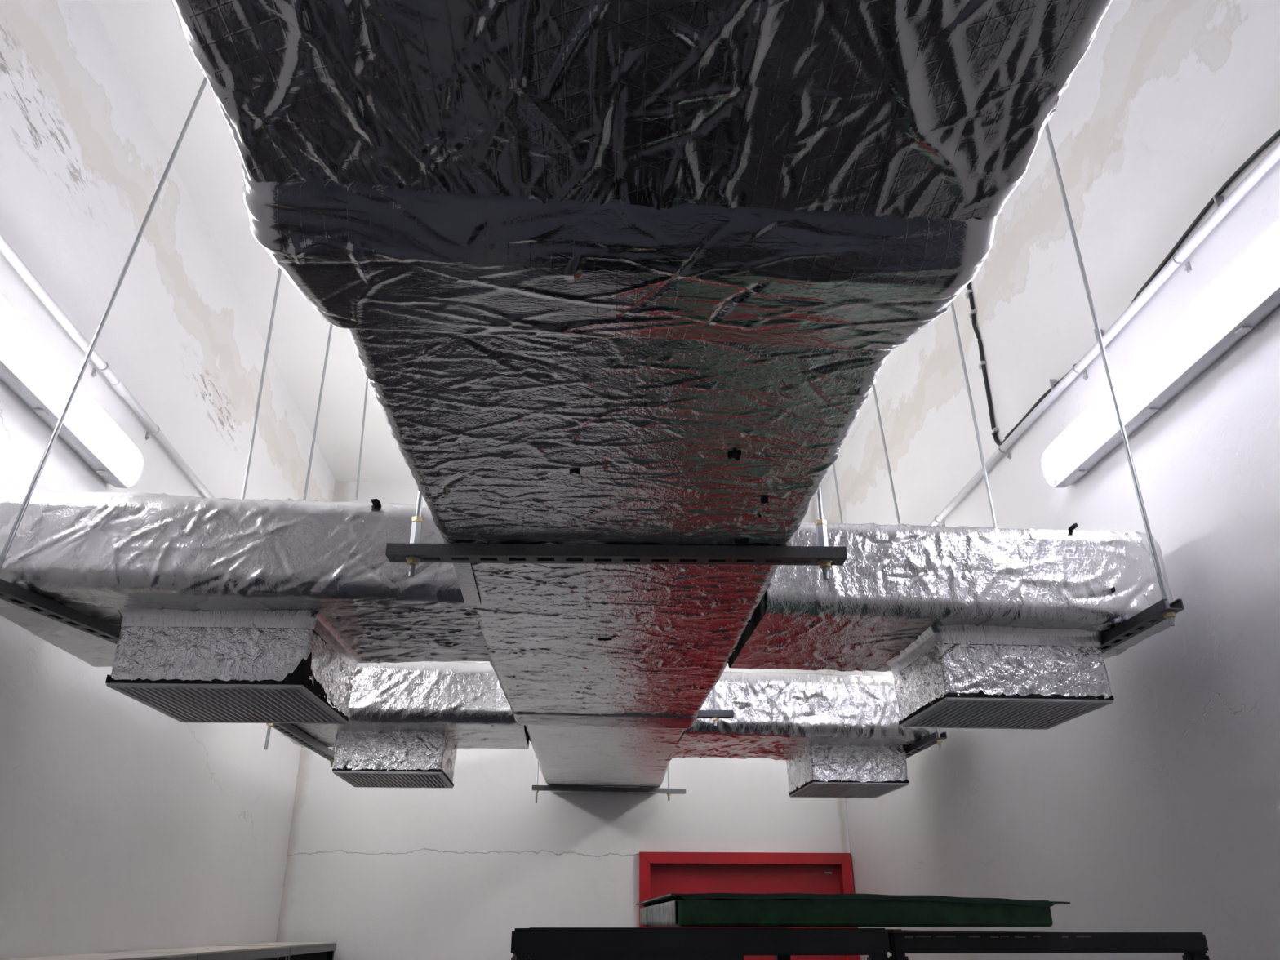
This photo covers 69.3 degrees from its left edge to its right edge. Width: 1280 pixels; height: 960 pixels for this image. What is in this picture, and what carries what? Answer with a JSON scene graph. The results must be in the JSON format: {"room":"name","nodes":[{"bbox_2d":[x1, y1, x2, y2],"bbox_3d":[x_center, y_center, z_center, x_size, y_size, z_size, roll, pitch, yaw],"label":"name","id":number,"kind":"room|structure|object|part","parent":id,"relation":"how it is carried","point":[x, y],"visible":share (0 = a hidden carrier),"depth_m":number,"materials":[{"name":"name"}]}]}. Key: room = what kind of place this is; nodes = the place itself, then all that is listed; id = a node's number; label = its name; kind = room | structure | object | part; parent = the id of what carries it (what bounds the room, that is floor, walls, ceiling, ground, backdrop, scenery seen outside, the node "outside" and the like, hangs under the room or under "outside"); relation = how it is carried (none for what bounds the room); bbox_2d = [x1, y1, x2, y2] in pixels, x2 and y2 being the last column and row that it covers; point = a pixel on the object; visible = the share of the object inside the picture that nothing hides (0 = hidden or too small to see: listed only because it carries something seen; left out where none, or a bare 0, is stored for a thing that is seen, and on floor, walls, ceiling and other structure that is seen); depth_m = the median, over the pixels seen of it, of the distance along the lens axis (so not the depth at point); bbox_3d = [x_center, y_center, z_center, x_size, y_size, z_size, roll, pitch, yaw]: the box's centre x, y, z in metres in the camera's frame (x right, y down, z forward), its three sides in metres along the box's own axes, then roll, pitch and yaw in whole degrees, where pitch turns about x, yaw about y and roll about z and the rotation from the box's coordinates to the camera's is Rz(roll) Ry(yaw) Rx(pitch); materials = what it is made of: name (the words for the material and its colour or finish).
{"room":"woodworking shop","nodes":[
{"label":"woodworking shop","id":0,"kind":"room"},
{"bbox_2d":[0,0,335,959],"bbox_3d":[-1.521,0.401,1.466,0.258,4.050,6.610,2,-26,-4],"label":"wall","id":1,"kind":"structure","parent":0,"point":[126,824],"depth_m":2.75,"materials":[{"name":"paint"}]},
{"bbox_2d":[0,293,75,431],"bbox_3d":[-1.443,-0.257,2.119,0.094,0.162,0.345,2,-26,-4],"label":"light","id":2,"kind":"object","parent":1,"relation":"attached to","point":[37,377],"depth_m":2.18,"materials":[{"name":"grey plastic"}]},
{"bbox_2d":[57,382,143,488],"bbox_3d":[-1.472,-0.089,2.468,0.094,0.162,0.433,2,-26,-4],"label":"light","id":3,"kind":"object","parent":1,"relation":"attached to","point":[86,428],"depth_m":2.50,"materials":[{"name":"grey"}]},
{"bbox_2d":[0,233,214,497],"bbox_3d":[-1.459,-0.614,1.966,0.036,0.050,6.540,2,-26,-4],"label":"conduit","id":4,"kind":"object","parent":1,"relation":"attached to","point":[6,249],"visible":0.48,"depth_m":2.56,"materials":[{"name":"grey plastic"}]},
{"bbox_2d":[89,0,911,496],"bbox_3d":[-0.108,-1.431,2.467,3.135,0.120,6.910,2,-26,-4],"label":"ceiling","id":5,"kind":"structure","parent":0,"point":[148,37],"depth_m":3.58,"materials":[{"name":"paint"}]},
{"bbox_2d":[0,75,281,644],"bbox_3d":[-1.123,-0.403,2.442,0.164,1.756,0.783,-3,-26,7],"label":"hanger","id":6,"kind":"object","parent":5,"relation":"hanging from","point":[11,593],"visible":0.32,"depth_m":1.97,"materials":[{"name":"silver metal"}]},
{"bbox_3d":[-1.159,-0.550,2.137,0.158,1.756,0.009,6,-26,-12],"label":"threaded rod","id":7,"kind":"part","parent":6,"relation":"part of","materials":[{"name":"silver metal"}]},
{"bbox_3d":[-1.129,-0.256,2.747,0.071,1.756,0.010,4,-26,-8],"label":"threaded rod","id":8,"kind":"part","parent":6,"relation":"part of","materials":[{"name":"silver metal"}]},
{"bbox_2d":[264,324,368,767],"bbox_3d":[-1.188,0.178,3.588,0.109,1.808,0.782,2,-26,-4],"label":"hanger","id":9,"kind":"object","parent":5,"relation":"hanging from","point":[289,730],"visible":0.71,"depth_m":3.34,"materials":[{"name":"silver metal"}]},
{"bbox_3d":[-1.175,0.021,3.261,0.041,1.808,0.009,-3,-26,7],"label":"threaded rod","id":10,"kind":"part","parent":9,"relation":"part of","materials":[{"name":"silver metal"}]},
{"bbox_3d":[-1.223,0.309,3.922,0.093,1.753,0.010,1,-26,-3],"label":"threaded rod","id":11,"kind":"part","parent":9,"relation":"part of","materials":[{"name":"silver metal"}]},
{"bbox_2d":[531,760,685,803],"bbox_3d":[-0.145,0.748,4.803,0.744,1.779,0.030,5,-26,-9],"label":"hanger","id":12,"kind":"object","parent":5,"relation":"hanging from","point":[536,788],"visible":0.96,"depth_m":4.43,"materials":[{"name":"silver metal"}]},
{"bbox_3d":[-0.496,0.721,4.749,0.024,1.779,0.010,-12,-28,24],"label":"threaded rod","id":13,"kind":"part","parent":12,"relation":"part of","materials":[{"name":"silver metal"}]},
{"bbox_3d":[0.138,0.759,4.856,0.013,1.754,0.009,10,-28,-20],"label":"threaded rod","id":14,"kind":"part","parent":12,"relation":"part of","materials":[{"name":"silver metal"}]},
{"bbox_2d":[491,684,733,726],"bbox_3d":[-0.116,0.058,3.459,0.853,1.702,0.058,0,-26,1],"label":"hanger","id":15,"kind":"object","parent":5,"relation":"hanging from","point":[715,714],"visible":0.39,"depth_m":3.08,"materials":[{"name":"silver metal"}]},
{"bbox_3d":[0.252,0.055,3.454,0.009,1.702,0.035,-2,-26,5],"label":"threaded rod","id":16,"kind":"part","parent":15,"relation":"part of","materials":[{"name":"silver metal"}]},
{"bbox_2d":[385,487,847,580],"bbox_3d":[-0.040,-0.611,2.010,0.801,1.755,0.081,0,-26,-1],"label":"hanger","id":17,"kind":"object","parent":5,"relation":"hanging from","point":[824,556],"visible":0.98,"depth_m":1.61,"materials":[{"name":"silver metal"}]},
{"bbox_2d":[405,555,420,561],"bbox_3d":[-0.396,0.139,1.617,0.025,0.002,0.025,-3,-26,6],"label":"washer","id":18,"kind":"object","parent":17,"relation":"in","point":[408,558],"depth_m":1.61,"materials":[{"name":"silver metal"}]},
{"bbox_3d":[-0.398,-0.611,2.010,0.009,1.755,0.067,2,-26,-4],"label":"threaded rod","id":19,"kind":"part","parent":17,"relation":"part of","materials":[{"name":"silver metal"}]},
{"bbox_2d":[171,0,1112,794],"bbox_3d":[-0.051,0.049,1.765,0.794,0.280,6.602,2,-26,-4],"label":"duct","id":20,"kind":"object","parent":17,"relation":"hanging from","point":[596,272],"visible":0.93,"depth_m":0.89,"materials":[{"name":"metal"}]},
{"bbox_2d":[0,488,491,724],"bbox_3d":[-0.876,0.330,2.138,1.035,0.380,0.684,2,-26,-4],"label":"duct","id":21,"kind":"object","parent":20,"relation":"attached to","point":[225,610],"visible":0.96,"depth_m":1.91,"materials":[{"name":"metal"}]},
{"bbox_3d":[-0.898,0.500,2.064,0.395,0.010,0.380,1,-26,-2],"label":"grille frame","id":22,"kind":"part","parent":21,"relation":"part of","materials":[{"name":"grey metal"}]},
{"bbox_2d":[272,661,528,788],"bbox_3d":[-0.842,0.864,3.272,0.880,0.358,0.575,2,-26,-4],"label":"duct","id":23,"kind":"object","parent":20,"relation":"attached to","point":[407,723],"visible":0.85,"depth_m":3.10,"materials":[{"name":"metal"}]},
{"bbox_3d":[-0.863,1.060,3.277,0.362,0.010,0.365,2,-26,-4],"label":"grille frame","id":24,"kind":"part","parent":23,"relation":"part of","materials":[{"name":"grey metal"}]},
{"bbox_2d":[668,671,946,798],"bbox_3d":[0.611,0.973,3.508,0.985,0.367,0.620,2,-26,-4],"label":"duct","id":25,"kind":"object","parent":20,"relation":"attached to","point":[836,735],"visible":0.93,"depth_m":3.30,"materials":[{"name":"metal"}]},
{"bbox_3d":[0.787,1.182,3.531,0.355,0.010,0.390,2,-26,-4],"label":"grille frame","id":26,"kind":"part","parent":25,"relation":"part of","materials":[{"name":"grey metal"}]},
{"bbox_2d":[728,522,1174,729],"bbox_3d":[0.716,0.370,2.234,0.938,0.391,0.539,2,-26,-4],"label":"duct","id":27,"kind":"object","parent":20,"relation":"attached to","point":[976,627],"visible":0.96,"depth_m":2.05,"materials":[{"name":"metal"}]},
{"bbox_3d":[0.838,0.543,2.154,0.375,0.010,0.310,2,-26,-4],"label":"grille frame","id":28,"kind":"part","parent":27,"relation":"part of","materials":[{"name":"grey metal"}]},
{"bbox_3d":[0.331,-0.608,2.016,0.010,1.755,0.056,-7,-27,15],"label":"threaded rod","id":29,"kind":"part","parent":17,"relation":"part of","materials":[{"name":"silver metal"}]},
{"bbox_2d":[817,559,831,564],"bbox_3d":[0.325,0.145,1.629,0.025,0.002,0.025,-3,-26,6],"label":"washer","id":30,"kind":"object","parent":17,"relation":"in","point":[819,561],"depth_m":1.62,"materials":[{"name":"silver metal"}]},
{"bbox_2d":[832,385,946,758],"bbox_3d":[0.962,0.278,3.859,0.119,1.753,0.770,2,-26,-4],"label":"hanger","id":31,"kind":"object","parent":5,"relation":"hanging from","point":[932,739],"visible":0.43,"depth_m":3.51,"materials":[{"name":"silver metal"}]},
{"bbox_3d":[0.945,0.432,4.179,0.072,1.753,0.009,-6,-26,12],"label":"threaded rod","id":32,"kind":"part","parent":31,"relation":"part of","materials":[{"name":"silver metal"}]},
{"bbox_3d":[0.980,0.121,3.532,0.100,1.753,0.010,3,-26,-6],"label":"threaded rod","id":33,"kind":"part","parent":31,"relation":"part of","materials":[{"name":"silver metal"}]},
{"bbox_2d":[951,122,1184,653],"bbox_3d":[1.059,-0.341,2.571,0.069,1.755,0.775,2,-26,-4],"label":"hanger","id":34,"kind":"object","parent":5,"relation":"hanging from","point":[1162,610],"visible":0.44,"depth_m":2.06,"materials":[{"name":"silver metal"}]},
{"bbox_3d":[1.028,-0.205,2.854,0.066,1.755,0.010,23,-34,-39],"label":"threaded rod","id":35,"kind":"part","parent":34,"relation":"part of","materials":[{"name":"silver metal"}]},
{"bbox_3d":[1.071,-0.502,2.236,0.010,1.755,0.033,-4,-26,9],"label":"threaded rod","id":36,"kind":"part","parent":34,"relation":"part of","materials":[{"name":"silver metal"}]},
{"bbox_2d":[1162,610,1175,614],"bbox_3d":[1.073,0.270,1.878,0.025,0.002,0.025,7,-27,-14],"label":"washer","id":37,"kind":"object","parent":34,"relation":"in","point":[1164,612],"depth_m":1.87,"materials":[{"name":"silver metal"}]},
{"bbox_2d":[276,480,850,959],"bbox_3d":[-0.338,1.910,4.601,3.085,4.050,0.150,2,-26,-4],"label":"wall","id":38,"kind":"structure","parent":0,"point":[377,873],"depth_m":4.55,"materials":[{"name":"paint"}]},
{"bbox_2d":[639,852,860,959],"bbox_3d":[0.521,2.804,4.184,1.058,2.078,0.103,2,-26,-4],"label":"door","id":39,"kind":"structure","parent":38,"relation":"in","point":[660,873],"depth_m":4.58,"materials":[{"name":"red paint"}]},
{"bbox_2d":[820,0,1279,959],"bbox_3d":[1.380,0.496,1.663,0.150,4.050,6.610,2,-26,-4],"label":"wall","id":40,"kind":"structure","parent":0,"point":[1155,808],"depth_m":2.41,"materials":[{"name":"paint"}]},
{"bbox_2d":[964,282,1008,445],"bbox_3d":[1.217,-0.489,3.292,0.018,0.842,0.110,2,-26,-4],"label":"cable","id":41,"kind":"object","parent":40,"relation":"attached to","point":[968,294],"visible":0.89,"depth_m":3.27,"materials":[{"name":"black plastic"}]},
{"bbox_2d":[928,140,1279,526],"bbox_3d":[1.287,-0.536,2.158,0.036,0.050,6.540,2,-26,-4],"label":"conduit","id":42,"kind":"object","parent":40,"relation":"attached to","point":[1273,156],"visible":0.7,"depth_m":2.35,"materials":[{"name":"grey plastic"}]},
{"bbox_2d":[1004,128,1279,438],"bbox_3d":[1.378,-1.062,1.167,0.021,0.058,4.270,2,-26,-4],"label":"power cable","id":43,"kind":"object","parent":42,"relation":"on","point":[1217,198],"visible":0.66,"depth_m":2.17,"materials":[{"name":"black rubber"},{"name":"plastic"}]},
{"bbox_2d":[1040,217,1279,487],"bbox_3d":[1.253,-0.299,2.133,0.094,0.132,1.265,2,-26,-4],"label":"light","id":44,"kind":"object","parent":40,"relation":"attached to","point":[1247,292],"visible":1,"depth_m":2.13,"materials":[{"name":"grey plastic"}]},
{"bbox_3d":[-0.083,2.317,0.664,3.085,0.100,6.910,2,-26,-4],"label":"floor","id":45,"kind":"structure","parent":0,"visible":0},
{"bbox_2d":[0,953,197,959],"bbox_3d":[-1.359,1.863,1.772,0.281,1.680,1.100,2,-26,-4],"label":"shelving unit","id":46,"kind":"object","parent":45,"relation":"on","point":[88,956],"visible":1,"depth_m":2.36,"materials":[{"name":"grey metal"}]},
{"bbox_2d":[97,946,289,959],"bbox_3d":[-1.439,2.319,2.719,0.281,1.681,0.992,2,-26,-4],"label":"shelving unit","id":47,"kind":"object","parent":45,"relation":"on","point":[207,953],"visible":0.82,"depth_m":3.01,"materials":[{"name":"grey metal"}]},
{"bbox_3d":[-1.439,1.564,3.082,0.280,0.006,0.992,2,-26,-4],"label":"shelf","id":48,"kind":"part","parent":47,"relation":"part of","materials":[{"name":"grey metal"}]},
{"bbox_3d":[-1.352,2.534,3.157,0.024,1.674,0.028,2,-26,-4],"label":"upright post","id":49,"kind":"part","parent":47,"relation":"part of","materials":[{"name":"black metal"}]},
{"bbox_2d":[216,942,336,959],"bbox_3d":[-1.507,2.710,3.532,0.281,1.682,0.802,2,-26,-4],"label":"shelving unit","id":50,"kind":"object","parent":45,"relation":"on","point":[298,950],"visible":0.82,"depth_m":4.01,"materials":[{"name":"grey metal"}]},
{"bbox_3d":[-1.619,2.664,3.545,0.004,1.575,0.742,2,-26,-4],"label":"panel","id":51,"kind":"part","parent":50,"relation":"part of","materials":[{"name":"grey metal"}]},
{"bbox_3d":[-1.507,1.955,3.896,0.280,0.006,0.802,2,-26,-4],"label":"shelf","id":52,"kind":"part","parent":50,"relation":"part of","materials":[{"name":"grey metal"}]},
{"bbox_3d":[-1.537,2.840,3.909,0.220,1.575,0.004,2,-26,-4],"label":"panel","id":53,"kind":"part","parent":50,"relation":"part of","materials":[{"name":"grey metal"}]},
{"bbox_3d":[-1.413,2.884,3.885,0.024,1.675,0.028,2,-26,-4],"label":"upright post","id":54,"kind":"part","parent":50,"relation":"part of","materials":[{"name":"black metal"}]},
{"bbox_2d":[511,927,889,959],"bbox_3d":[0.066,1.597,1.295,0.557,1.747,0.701,2,-26,-4],"label":"table","id":55,"kind":"object","parent":45,"relation":"on","point":[531,943],"visible":1,"depth_m":1.35,"materials":[{"name":"black"}]},
{"bbox_3d":[-0.172,1.460,0.969,0.028,1.711,0.028,2,-26,-4],"label":"leg","id":56,"kind":"part","parent":55,"relation":"part of","materials":[{"name":"black metal"}]},
{"bbox_3d":[-0.004,0.966,1.213,0.305,0.611,0.008,2,-26,-4],"label":"panel","id":57,"kind":"part","parent":55,"relation":"part of","materials":[{"name":"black metal"}]},
{"bbox_3d":[0.041,0.971,1.968,0.557,0.036,0.030,2,-26,-4],"label":"rail","id":58,"kind":"part","parent":55,"relation":"part of","materials":[{"name":"black metal"}]},
{"bbox_3d":[0.303,1.766,1.605,0.028,1.711,0.028,2,-26,-4],"label":"leg","id":59,"kind":"part","parent":55,"relation":"part of","materials":[{"name":"black metal"}]},
{"bbox_2d":[635,893,1070,927],"bbox_3d":[0.322,0.796,1.703,0.608,0.046,0.724,2,-26,-4],"label":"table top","id":60,"kind":"object","parent":55,"relation":"on","point":[672,909],"visible":1,"depth_m":1.39,"materials":[{"name":"green book cloth"},{"name":"paper"}]},
{"bbox_3d":[0.354,1.477,1.005,0.028,1.711,0.028,2,-26,-4],"label":"leg","id":61,"kind":"part","parent":55,"relation":"part of","materials":[{"name":"black metal"}]},
{"bbox_2d":[741,928,1209,959],"bbox_3d":[0.569,1.782,1.673,0.493,1.741,1.439,2,-26,-4],"label":"table","id":62,"kind":"object","parent":45,"relation":"on","point":[1193,945],"visible":0.77,"depth_m":1.40,"materials":[{"name":"black"}]},
{"bbox_3d":[0.516,1.315,2.677,0.493,0.028,0.030,2,-26,-4],"label":"rail","id":63,"kind":"part","parent":62,"relation":"part of","materials":[{"name":"black metal"}]},
{"bbox_3d":[0.388,1.482,1.018,0.022,1.713,0.028,2,-26,-4],"label":"leg","id":64,"kind":"part","parent":62,"relation":"part of","materials":[{"name":"black metal"}]},
{"bbox_3d":[0.798,1.018,2.060,0.032,0.024,1.378,2,-26,-4],"label":"rail","id":65,"kind":"part","parent":62,"relation":"part of","materials":[{"name":"black metal"}]},
{"bbox_3d":[0.622,0.706,1.412,0.493,0.028,0.030,2,-26,-4],"label":"rail","id":66,"kind":"part","parent":62,"relation":"part of","materials":[{"name":"black metal"}]},
{"bbox_3d":[0.851,1.497,1.050,0.030,1.713,0.028,2,-26,-4],"label":"leg","id":67,"kind":"part","parent":62,"relation":"part of","materials":[{"name":"black metal"}]}
]}

